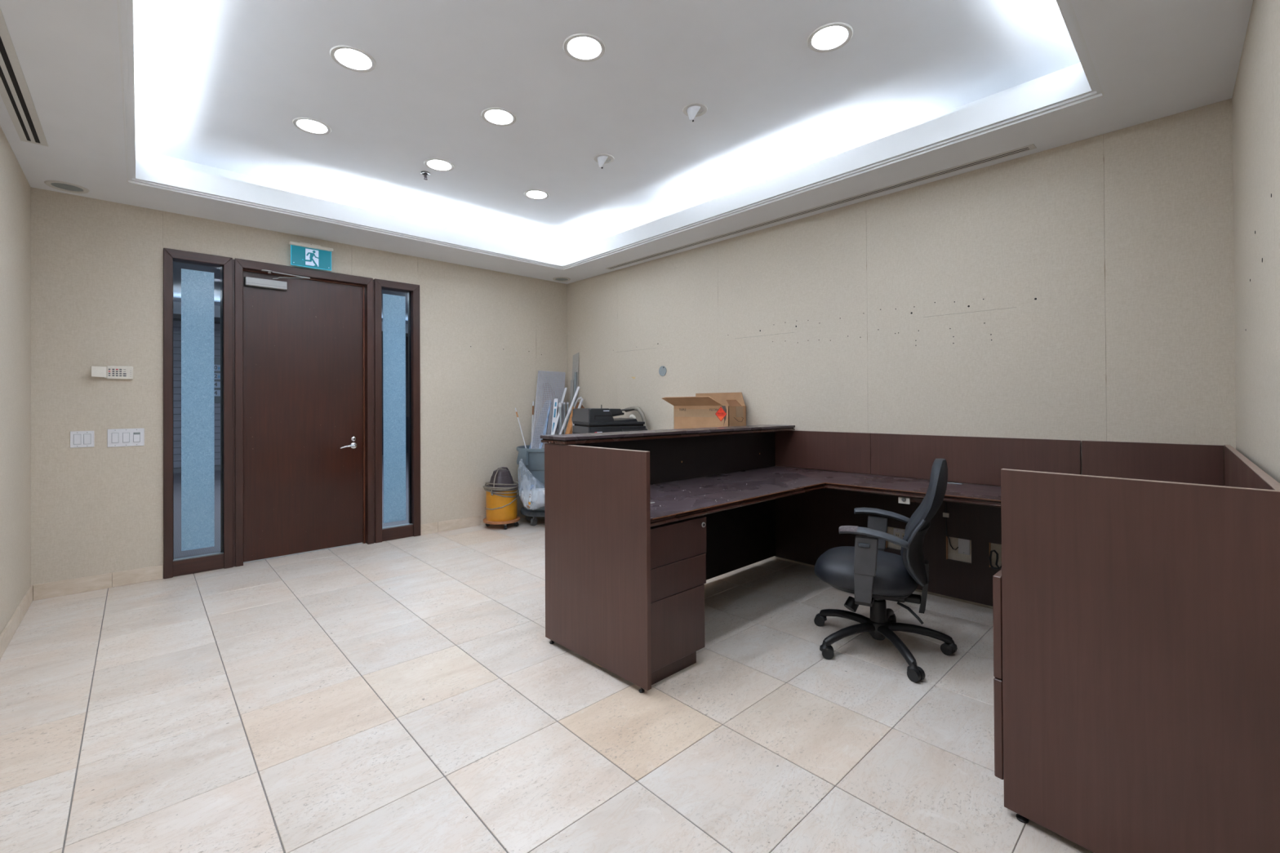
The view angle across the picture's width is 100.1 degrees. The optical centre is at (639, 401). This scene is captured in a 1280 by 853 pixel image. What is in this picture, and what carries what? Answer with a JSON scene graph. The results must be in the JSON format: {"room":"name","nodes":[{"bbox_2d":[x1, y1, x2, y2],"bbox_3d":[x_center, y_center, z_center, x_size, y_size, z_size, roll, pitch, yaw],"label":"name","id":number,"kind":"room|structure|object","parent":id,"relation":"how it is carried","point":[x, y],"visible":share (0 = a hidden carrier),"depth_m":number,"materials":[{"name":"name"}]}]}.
{"room":"office reception area","nodes":[
{"label":"office reception area","id":0,"kind":"room"},
{"bbox_2d":[0,125,31,635],"bbox_3d":[-1.310,-0.365,0.523,0.130,3.350,8.547,0,0,-43],"label":"wall","id":1,"kind":"structure","parent":0,"point":[15,188],"depth_m":3.16,"materials":[{"name":"paint"}]},
{"bbox_2d":[0,585,32,659],"bbox_3d":[-3.126,1.279,2.572,0.011,0.105,2.845,0,0,-43],"label":"baseboard","id":2,"kind":"structure","parent":1,"relation":"attached to","point":[13,624],"depth_m":3.10,"materials":[{"name":"tile"}]},
{"bbox_2d":[173,297,408,468],"bbox_3d":[-8.111,-0.558,13.084,12.000,4.050,0.212,0,0,-43],"label":"wall","id":3,"kind":"structure","parent":0,"point":[176,322],"depth_m":11.40,"materials":[{"name":"brick"}]},
{"bbox_2d":[213,358,220,403],"bbox_3d":[-9.443,-0.461,11.661,0.512,0.985,0.043,0,0,-43],"label":"sign","id":4,"kind":"object","parent":3,"relation":"attached to","point":[216,361],"visible":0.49,"depth_m":11.78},
{"bbox_2d":[173,313,408,337],"bbox_3d":[-7.822,-1.796,12.773,12.000,0.060,0.720,0,0,-43],"label":"trim","id":5,"kind":"structure","parent":3,"relation":"attached to","point":[175,316],"depth_m":11.35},
{"bbox_2d":[173,262,408,320],"bbox_3d":[-4.911,-2.280,9.654,12.000,0.080,9.620,0,0,-43],"label":"ceiling","id":6,"kind":"structure","parent":0,"point":[177,266],"depth_m":9.98,"materials":[{"name":"grey paint"}]},
{"bbox_2d":[30,186,567,600],"bbox_3d":[-2.521,-0.333,5.191,4.800,3.350,0.131,0,0,-43],"label":"wall","id":7,"kind":"structure","parent":0,"point":[486,335],"depth_m":4.02,"materials":[{"name":"paint"}]},
{"bbox_2d":[70,431,93,448],"bbox_3d":[-3.928,0.266,3.776,0.118,0.115,0.010,0,0,-43],"label":"switch plate","id":8,"kind":"object","parent":7,"relation":"attached to","point":[77,438],"visible":1,"depth_m":3.77,"materials":[{"name":"white plastic"}]},
{"bbox_2d":[33,564,163,600],"bbox_3d":[-3.849,1.290,3.837,0.654,0.105,0.011,0,0,-43],"label":"baseboard","id":9,"kind":"structure","parent":7,"relation":"attached to","point":[73,586],"depth_m":3.81,"materials":[{"name":"tile"}]},
{"bbox_2d":[91,365,133,379],"bbox_3d":[-3.808,-0.210,3.869,0.054,0.095,0.223,-1,0,35],"label":"alarm keypad","id":10,"kind":"object","parent":7,"relation":"attached to","point":[121,372],"visible":1,"depth_m":3.87,"materials":[{"name":"beige plastic"}]},
{"bbox_2d":[106,428,144,447],"bbox_3d":[-3.763,0.265,3.927,0.196,0.130,0.013,0,0,-43],"label":"switch plate","id":11,"kind":"object","parent":7,"relation":"attached to","point":[117,437],"visible":1,"depth_m":3.92,"materials":[{"name":"white plastic"}]},
{"bbox_2d":[163,248,232,578],"bbox_3d":[-3.501,0.089,4.253,0.419,2.508,0.147,0,0,-43],"label":"window","id":12,"kind":"structure","parent":7,"relation":"in","point":[197,393],"depth_m":4.23,"materials":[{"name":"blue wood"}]},
{"bbox_2d":[232,259,235,567],"bbox_3d":[-3.346,0.093,4.406,0.015,2.500,0.126,0,0,-43],"label":"trim","id":13,"kind":"structure","parent":7,"relation":"attached to","point":[233,280],"depth_m":4.36,"materials":[{"name":"brown wood"}]},
{"bbox_2d":[234,257,373,566],"bbox_3d":[-2.906,0.088,4.715,1.049,2.508,0.285,0,0,-43],"label":"door","id":14,"kind":"structure","parent":7,"relation":"in","point":[304,420],"depth_m":4.73,"materials":[{"name":"brown wood"}]},
{"bbox_2d":[288,240,333,271],"bbox_3d":[-2.889,-1.280,4.710,0.331,0.215,0.085,0,0,-43],"label":"exit sign","id":15,"kind":"object","parent":7,"relation":"attached to","point":[302,254],"visible":1,"depth_m":4.69,"materials":[{"name":"teal plastic"}]},
{"bbox_2d":[373,279,375,542],"bbox_3d":[-2.567,0.092,5.132,0.015,2.500,0.126,0,0,-43],"label":"trim","id":16,"kind":"structure","parent":7,"relation":"attached to","point":[373,279],"depth_m":5.09,"materials":[{"name":"brown wood"}]},
{"bbox_2d":[373,278,420,542],"bbox_3d":[-2.403,0.088,5.278,0.422,2.508,0.147,0,0,-43],"label":"window","id":17,"kind":"structure","parent":7,"relation":"in","point":[393,306],"depth_m":5.26,"materials":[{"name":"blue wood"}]},
{"bbox_2d":[420,509,525,535],"bbox_3d":[-1.542,1.289,5.992,1.805,0.105,0.011,0,0,-43],"label":"baseboard","id":18,"kind":"structure","parent":7,"relation":"attached to","point":[444,526],"depth_m":5.61,"materials":[{"name":"tile"}]},
{"bbox_2d":[564,396,582,431],"bbox_3d":[-0.917,0.498,6.404,0.022,1.097,0.727,0,0,-43],"label":"pipe","id":19,"kind":"object","parent":7,"relation":"attached to","point":[580,397],"visible":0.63,"depth_m":6.20,"materials":[{"name":"grey plastic"}]},
{"bbox_2d":[0,453,1093,852],"bbox_3d":[-1.996,1.407,6.535,12.000,0.120,18.300,0,0,-43],"label":"floor","id":20,"kind":"structure","parent":0,"point":[407,695],"depth_m":2.20,"materials":[{"name":"tile"}]},
{"bbox_2d":[482,466,519,529],"bbox_3d":[-1.482,1.020,5.744,0.387,0.639,0.389,0,0,-43],"label":"vacuum","id":21,"kind":"object","parent":20,"relation":"on","point":[501,505],"visible":1,"depth_m":5.62,"materials":[{"name":"yellow plastic"}]},
{"bbox_2d":[516,444,544,525],"bbox_3d":[-1.057,0.919,5.961,0.614,0.838,0.614,0,0,1],"label":"waste bin","id":22,"kind":"object","parent":20,"relation":"on","point":[531,462],"visible":0.4,"depth_m":5.71,"materials":[{"name":"grey plastic"}]},
{"bbox_2d":[515,408,526,448],"bbox_3d":[-1.258,0.577,5.987,0.351,1.012,0.014,0,0,28],"label":"rod","id":23,"kind":"object","parent":22,"relation":"in","point":[515,408],"visible":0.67,"depth_m":6.03,"materials":[{"name":"white metal"}]},
{"bbox_2d":[530,401,533,448],"bbox_3d":[-1.230,0.572,6.081,0.020,1.150,0.346,0,0,-3],"label":"handle","id":24,"kind":"object","parent":22,"relation":"in","point":[532,402],"visible":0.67,"depth_m":6.18,"materials":[{"name":"plastic"}]},
{"bbox_2d":[520,477,544,510],"bbox_3d":[-1.081,0.866,5.600,0.395,0.530,0.162,0,0,2],"label":"plastic bag","id":25,"kind":"object","parent":22,"relation":"hanging from","point":[532,498],"visible":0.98,"depth_m":5.54,"materials":[{"name":"white plastic"}]},
{"bbox_2d":[519,400,551,493],"bbox_3d":[-1.182,0.493,6.107,0.132,1.026,0.524,0,0,27],"label":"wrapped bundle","id":26,"kind":"object","parent":22,"relation":"in","point":[548,413],"visible":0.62,"depth_m":6.18,"materials":[{"name":"plastic"}]},
{"bbox_2d":[530,370,565,448],"bbox_3d":[-1.069,0.194,6.253,0.628,1.116,0.259,0,0,-43],"label":"lattice panel","id":27,"kind":"object","parent":22,"relation":"in","point":[540,372],"visible":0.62,"depth_m":6.29,"materials":[{"name":"grey plastic"}]},
{"bbox_2d":[551,387,567,435],"bbox_3d":[-1.000,0.405,6.133,0.027,1.143,0.702,0,0,19],"label":"white lath","id":28,"kind":"object","parent":27,"relation":"attached to","point":[565,389],"visible":0.42,"depth_m":6.26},
{"bbox_2d":[542,382,558,444],"bbox_3d":[-1.073,0.361,6.342,0.278,1.176,0.081,0,0,-43],"label":"board","id":29,"kind":"object","parent":22,"relation":"in","point":[545,383],"visible":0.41,"depth_m":6.36,"materials":[{"name":"grey plastic"}]},
{"bbox_2d":[551,398,558,435],"bbox_3d":[-1.008,0.433,6.185,0.045,0.932,0.299,0,0,9],"label":"strip","id":30,"kind":"object","parent":22,"relation":"in","point":[555,404],"visible":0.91,"depth_m":6.27,"materials":[{"name":"white plastic"}]},
{"bbox_2d":[558,402,562,434],"bbox_3d":[-0.929,0.553,6.271,0.046,1.075,0.107,0,0,-16],"label":"tube","id":31,"kind":"object","parent":22,"relation":"in","point":[559,403],"visible":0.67,"depth_m":6.28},
{"bbox_2d":[563,402,565,434],"bbox_3d":[-0.888,0.665,6.348,0.031,1.311,0.094,0,0,-16],"label":"tube","id":32,"kind":"object","parent":22,"relation":"in","point":[564,403],"visible":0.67,"depth_m":6.37,"materials":[{"name":"grey plastic"}]},
{"bbox_2d":[559,386,580,434],"bbox_3d":[-0.900,0.357,6.109,0.468,1.064,0.032,0,0,-25],"label":"pipe","id":33,"kind":"object","parent":22,"relation":"in","point":[578,387],"visible":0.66,"depth_m":6.14,"materials":[{"name":"white plastic"}]},
{"bbox_2d":[564,406,574,434],"bbox_3d":[-0.810,0.492,5.807,0.092,0.886,0.460,-1,0,29],"label":"cardboard","id":34,"kind":"object","parent":22,"relation":"in","point":[569,428],"visible":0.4,"depth_m":5.91,"materials":[{"name":"brown cardboard"}]},
{"bbox_2d":[572,398,583,431],"bbox_3d":[-0.850,0.530,6.098,0.447,1.131,0.032,0,0,-26],"label":"pipe","id":35,"kind":"object","parent":22,"relation":"in","point":[581,399],"visible":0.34,"depth_m":6.17,"materials":[{"name":"white plastic"}]},
{"bbox_2d":[566,402,568,426],"bbox_3d":[-0.858,0.665,6.417,0.031,1.311,0.094,0,0,-16],"label":"tube","id":36,"kind":"object","parent":20,"relation":"on","point":[567,403],"visible":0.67,"depth_m":6.44,"materials":[{"name":"grey plastic"}]},
{"bbox_2d":[568,379,573,421],"bbox_3d":[-0.848,0.540,6.468,0.083,1.600,0.050,0,0,-43],"label":"metal strip","id":37,"kind":"object","parent":20,"relation":"on","point":[571,380],"visible":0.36,"depth_m":6.49,"materials":[{"name":"grey metal"}]},
{"bbox_2d":[572,372,577,433],"bbox_3d":[-0.797,0.494,6.413,0.083,1.690,0.040,0,0,-43],"label":"metal strip","id":38,"kind":"object","parent":20,"relation":"on","point":[575,373],"visible":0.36,"depth_m":6.43,"materials":[{"name":"grey metal"}]},
{"bbox_2d":[572,352,578,422],"bbox_3d":[-0.801,0.374,6.458,0.088,1.930,0.120,0,0,-43],"label":"metal sheet","id":39,"kind":"object","parent":20,"relation":"on","point":[575,357],"visible":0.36,"depth_m":6.48,"materials":[{"name":"grey metal"}]},
{"bbox_2d":[575,402,584,408],"bbox_3d":[-0.698,0.672,6.263,0.008,1.331,0.184,0,0,-43],"label":"scrap","id":40,"kind":"object","parent":20,"relation":"on","point":[577,404],"visible":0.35,"depth_m":6.28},
{"bbox_2d":[650,515,706,684],"bbox_3d":[-0.016,0.950,2.784,0.404,0.731,0.614,0,0,-43],"label":"drawer pedestal","id":41,"kind":"object","parent":20,"relation":"on","point":[678,548],"visible":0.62,"depth_m":2.56,"materials":[{"name":"brown wood"}]},
{"bbox_2d":[662,392,746,429],"bbox_3d":[0.558,0.623,4.791,0.336,1.400,0.718,0,0,-43],"label":"cardboard box","id":42,"kind":"object","parent":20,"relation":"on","point":[711,410],"visible":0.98,"depth_m":4.69,"materials":[{"name":"brown cardboard"}]},
{"bbox_2d":[540,424,1080,693],"bbox_3d":[0.990,0.745,3.001,2.300,1.132,2.048,0,0,-43],"label":"reception desk","id":43,"kind":"object","parent":20,"relation":"on","point":[600,488],"visible":0.86,"depth_m":3.35,"materials":[{"name":"brown wood"}]},
{"bbox_2d":[573,404,647,433],"bbox_3d":[-0.306,0.682,5.402,0.595,1.297,0.549,0,0,-25],"label":"copier","id":44,"kind":"object","parent":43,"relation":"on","point":[586,420],"visible":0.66,"depth_m":5.19,"materials":[{"name":"black plastic"}]},
{"bbox_2d":[609,408,622,414],"bbox_3d":[-0.309,0.104,5.388,0.135,0.062,0.380,0,0,-25],"label":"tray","id":45,"kind":"object","parent":44,"relation":"on","point":[612,411],"depth_m":5.21,"materials":[{"name":"black plastic"}]},
{"bbox_2d":[612,408,634,416],"bbox_3d":[-0.271,0.113,5.436,0.338,0.075,0.414,0,0,-43],"label":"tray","id":46,"kind":"object","parent":44,"relation":"on","point":[615,412],"depth_m":5.23,"materials":[{"name":"black plastic"}]},
{"bbox_2d":[613,417,637,422],"bbox_3d":[-0.225,0.188,5.438,0.264,0.030,0.400,0,0,-25],"label":"tray","id":47,"kind":"object","parent":44,"relation":"on","point":[617,420],"depth_m":5.29,"materials":[{"name":"black plastic"}]},
{"bbox_2d":[629,414,635,418],"bbox_3d":[-0.076,0.169,5.624,0.069,0.068,0.068,0,0,-43],"label":"crumpled paper","id":48,"kind":"object","parent":44,"relation":"on","point":[631,416],"visible":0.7,"depth_m":5.60,"materials":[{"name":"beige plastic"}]},
{"bbox_2d":[624,406,648,430],"bbox_3d":[-0.028,0.665,5.599,0.044,1.230,0.358,0,0,-43],"label":"hose","id":49,"kind":"object","parent":44,"relation":"attached to","point":[641,412],"visible":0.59,"depth_m":5.54,"materials":[{"name":"beige plastic"}]},
{"bbox_2d":[540,424,795,440],"bbox_3d":[0.349,0.199,3.644,2.242,0.026,0.242,0,0,-43],"label":"countertop","id":50,"kind":"structure","parent":43,"relation":"on","point":[679,431],"depth_m":3.30,"materials":[{"name":"brown wood"}]},
{"bbox_2d":[649,466,822,518],"bbox_3d":[0.579,0.553,3.443,2.193,0.036,0.744,0,0,-43],"label":"countertop","id":51,"kind":"structure","parent":43,"relation":"on","point":[672,497],"depth_m":3.31,"materials":[{"name":"brown wood"}]},
{"bbox_2d":[776,466,1000,500],"bbox_3d":[1.596,0.548,3.554,0.604,0.036,1.966,0,0,-43],"label":"countertop","id":52,"kind":"structure","parent":43,"relation":"on","point":[966,490],"depth_m":3.46,"materials":[{"name":"brown wood"}]},
{"bbox_2d":[942,512,949,517],"bbox_3d":[2.016,0.749,3.532,0.009,0.028,0.036,0,0,-43],"label":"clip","id":53,"kind":"object","parent":43,"relation":"attached to","point":[944,514],"visible":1,"depth_m":3.53,"materials":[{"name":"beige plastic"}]},
{"bbox_2d":[945,501,958,550],"bbox_3d":[2.050,0.774,3.526,0.074,0.402,0.023,0,0,22],"label":"cable","id":54,"kind":"object","parent":43,"relation":"attached to","point":[945,501],"visible":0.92,"depth_m":3.53,"materials":[{"name":"black plastic"}]},
{"bbox_2d":[958,538,969,555],"bbox_3d":[2.104,0.935,3.484,0.008,0.115,0.066,0,0,-43],"label":"outlet plate","id":55,"kind":"object","parent":43,"relation":"attached to","point":[963,544],"visible":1,"depth_m":3.48,"materials":[{"name":"white plastic"}]},
{"bbox_2d":[989,550,1001,569],"bbox_3d":[2.214,0.972,3.322,0.083,0.137,0.032,0,0,26],"label":"cord","id":56,"kind":"object","parent":43,"relation":"hanging from","point":[992,551],"visible":0.82,"depth_m":3.32,"materials":[{"name":"plastic"}]},
{"bbox_2d":[813,458,957,682],"bbox_3d":[1.286,0.802,2.888,0.723,1.012,0.729,0,0,29],"label":"office chair","id":57,"kind":"object","parent":20,"relation":"on","point":[874,575],"visible":1,"depth_m":2.70,"materials":[{"name":"plastic"}]},
{"bbox_2d":[817,613,826,621],"bbox_3d":[1.065,1.255,3.140,0.056,0.039,0.055,0,0,29],"label":"caster","id":58,"kind":"object","parent":57,"relation":"attached to","point":[821,617],"depth_m":3.12,"materials":[{"name":"black plastic"}]},
{"bbox_2d":[819,641,830,652],"bbox_3d":[0.949,1.254,2.747,0.056,0.039,0.055,0,0,29],"label":"caster","id":59,"kind":"object","parent":57,"relation":"attached to","point":[825,646],"depth_m":2.73,"materials":[{"name":"black plastic"}]},
{"bbox_2d":[888,614,895,620],"bbox_3d":[1.471,1.253,3.147,0.056,0.039,0.055,0,0,29],"label":"caster","id":60,"kind":"object","parent":57,"relation":"attached to","point":[892,617],"depth_m":3.12,"materials":[{"name":"black plastic"}]},
{"bbox_2d":[906,663,919,674],"bbox_3d":[1.285,1.251,2.520,0.056,0.039,0.055,0,0,29],"label":"caster","id":61,"kind":"object","parent":57,"relation":"attached to","point":[913,668],"depth_m":2.51,"materials":[{"name":"black plastic"}]},
{"bbox_2d":[946,640,957,650],"bbox_3d":[1.603,1.250,2.764,0.056,0.039,0.055,0,0,29],"label":"caster","id":62,"kind":"object","parent":57,"relation":"attached to","point":[951,646],"depth_m":2.75,"materials":[{"name":"black plastic"}]},
{"bbox_2d":[1000,440,1279,852],"bbox_3d":[2.013,0.756,2.139,1.997,1.088,0.584,0,0,-45],"label":"partition","id":63,"kind":"object","parent":20,"relation":"on","point":[1140,588],"visible":1,"depth_m":1.45,"materials":[{"name":"brown wood"}]},
{"bbox_2d":[992,569,1003,779],"bbox_3d":[1.441,0.914,1.685,0.405,0.714,0.471,0,0,-43],"label":"drawer pedestal","id":64,"kind":"object","parent":63,"relation":"attached to","point":[997,578],"visible":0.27,"depth_m":1.71,"materials":[{"name":"brown wood"}]},
{"bbox_2d":[0,0,1253,284],"bbox_3d":[0.346,-1.646,2.119,4.800,0.327,8.600,0,0,-43],"label":"ceiling","id":65,"kind":"structure","parent":0,"point":[183,107],"depth_m":3.07,"materials":[{"name":"paint"}]},
{"bbox_2d":[0,8,48,146],"bbox_3d":[-2.276,-1.467,1.807,0.104,0.004,3.325,0,0,-43],"label":"ceiling vent","id":66,"kind":"object","parent":65,"relation":"in","point":[15,93],"visible":1,"depth_m":2.55,"materials":[{"name":"white metal"}]},
{"bbox_2d":[44,180,89,193],"bbox_3d":[-3.868,-1.447,3.621,0.210,0.007,0.210,0,0,-43],"label":"ceiling speaker","id":67,"kind":"object","parent":65,"relation":"attached to","point":[60,185],"visible":1,"depth_m":3.62},
{"bbox_2d":[50,182,83,191],"bbox_3d":[-3.868,-1.448,3.621,0.152,0.002,0.152,0,0,-43],"label":"grille","id":68,"kind":"object","parent":67,"relation":"attached to","point":[60,186],"depth_m":3.62,"materials":[{"name":"grey metal"}]},
{"bbox_2d":[292,117,331,134],"bbox_3d":[-2.115,-1.794,3.460,0.216,0.045,0.216,0,0,-43],"label":"recessed light","id":69,"kind":"object","parent":65,"relation":"in","point":[313,126],"visible":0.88,"depth_m":3.50,"materials":[{"name":"white plastic"}]},
{"bbox_2d":[329,44,376,72],"bbox_3d":[-1.492,-1.801,2.792,0.216,0.045,0.216,0,0,-43],"label":"recessed light","id":70,"kind":"object","parent":65,"relation":"in","point":[352,58],"visible":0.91,"depth_m":2.82,"materials":[{"name":"white plastic"}]},
{"bbox_2d":[420,171,430,179],"bbox_3d":[-1.665,-1.751,4.165,0.072,0.049,0.072,0,0,-43],"label":"sprinkler head","id":71,"kind":"object","parent":65,"relation":"attached to","point":[425,174],"visible":1,"depth_m":4.16},
{"bbox_2d":[423,158,454,171],"bbox_3d":[-1.507,-1.794,4.027,0.216,0.045,0.216,0,0,-43],"label":"recessed light","id":72,"kind":"object","parent":65,"relation":"in","point":[436,164],"visible":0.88,"depth_m":4.07,"materials":[{"name":"white plastic"}]},
{"bbox_2d":[480,106,516,126],"bbox_3d":[-0.884,-1.801,3.360,0.216,0.045,0.216,0,0,-43],"label":"recessed light","id":73,"kind":"object","parent":65,"relation":"in","point":[495,116],"visible":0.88,"depth_m":3.39,"materials":[{"name":"white plastic"}]},
{"bbox_2d":[524,189,549,199],"bbox_3d":[-0.888,-1.795,4.606,0.216,0.045,0.216,0,0,-43],"label":"recessed light","id":74,"kind":"object","parent":65,"relation":"in","point":[536,194],"visible":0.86,"depth_m":4.65,"materials":[{"name":"white plastic"}]},
{"bbox_2d":[552,276,570,281],"bbox_3d":[-0.929,-1.449,6.365,0.210,0.007,0.210,0,0,-43],"label":"ceiling speaker","id":75,"kind":"object","parent":65,"relation":"attached to","point":[558,278],"visible":1,"depth_m":6.36},
{"bbox_2d":[555,278,568,280],"bbox_3d":[-0.929,-1.450,6.365,0.152,0.002,0.152,0,0,-43],"label":"grille","id":76,"kind":"object","parent":75,"relation":"attached to","point":[557,279],"depth_m":6.38,"materials":[{"name":"grey metal"}]},
{"bbox_2d":[563,32,605,62],"bbox_3d":[-0.282,-1.808,2.716,0.216,0.045,0.216,0,0,-43],"label":"recessed light","id":77,"kind":"object","parent":65,"relation":"in","point":[589,47],"visible":0.88,"depth_m":2.74,"materials":[{"name":"white plastic"}]},
{"bbox_2d":[593,153,614,168],"bbox_3d":[-0.264,-1.746,3.938,0.154,0.082,0.154,0,0,-43],"label":"sprinkler head","id":78,"kind":"object","parent":65,"relation":"attached to","point":[602,158],"visible":1,"depth_m":3.90,"materials":[{"name":"white metal"}]},
{"bbox_2d":[682,102,707,121],"bbox_3d":[0.338,-1.753,3.293,0.154,0.082,0.154,0,0,-43],"label":"sprinkler","id":79,"kind":"object","parent":65,"relation":"attached to","point":[692,110],"visible":1,"depth_m":3.26,"materials":[{"name":"white metal"}]},
{"bbox_2d":[605,143,1036,269],"bbox_3d":[0.972,-1.471,4.507,0.072,0.004,3.841,0,0,-44],"label":"ceiling vent","id":80,"kind":"object","parent":65,"relation":"in","point":[1033,146],"visible":1,"depth_m":3.89,"materials":[{"name":"grey metal"}]},
{"bbox_2d":[806,22,853,52],"bbox_3d":[0.938,-1.816,2.650,0.216,0.045,0.216,0,0,-43],"label":"recessed light","id":81,"kind":"object","parent":65,"relation":"in","point":[827,37],"visible":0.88,"depth_m":2.68,"materials":[{"name":"white plastic"}]},
{"bbox_2d":[567,97,1235,608],"bbox_3d":[1.092,-0.356,4.647,0.141,3.350,5.799,0,0,-44],"label":"wall","id":82,"kind":"structure","parent":0,"point":[1083,290],"depth_m":3.45,"materials":[{"name":"paint"}]},
{"bbox_2d":[658,365,666,376],"bbox_3d":[0.229,-0.309,5.442,0.008,0.104,0.104,0,0,-43],"label":"round cover plate","id":83,"kind":"object","parent":82,"relation":"attached to","point":[662,371],"visible":1,"depth_m":5.44,"materials":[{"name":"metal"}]},
{"bbox_2d":[893,528,905,545],"bbox_3d":[1.833,0.955,3.767,0.009,0.115,0.100,0,0,-43],"label":"outlet plate","id":84,"kind":"object","parent":82,"relation":"attached to","point":[900,533],"visible":0.5,"depth_m":3.77,"materials":[{"name":"white plastic"}]},
{"bbox_2d":[894,532,899,537],"bbox_3d":[1.815,0.946,3.782,0.002,0.042,0.032,0,0,-43],"label":"socket","id":85,"kind":"object","parent":84,"relation":"attached to","point":[896,534],"depth_m":3.78,"materials":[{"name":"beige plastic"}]},
{"bbox_2d":[1231,0,1279,483],"bbox_3d":[1.964,-0.378,1.560,0.141,3.350,3.009,-1,0,44],"label":"wall","id":86,"kind":"structure","parent":0,"point":[1255,98],"depth_m":1.94,"materials":[{"name":"paint"}]},
{"bbox_3d":[-9.324,-0.617,5.517,0.100,4.000,9.620,0,0,-43],"label":"wall","id":87,"kind":"structure","parent":0,"visible":0},
{"bbox_2d":[173,301,408,333],"bbox_3d":[-7.563,-1.889,12.496,12.000,0.240,0.040,0,0,-43],"label":"trim","id":88,"kind":"structure","parent":87,"relation":"attached to","point":[176,305],"depth_m":11.22,"materials":[{"name":"paint"}]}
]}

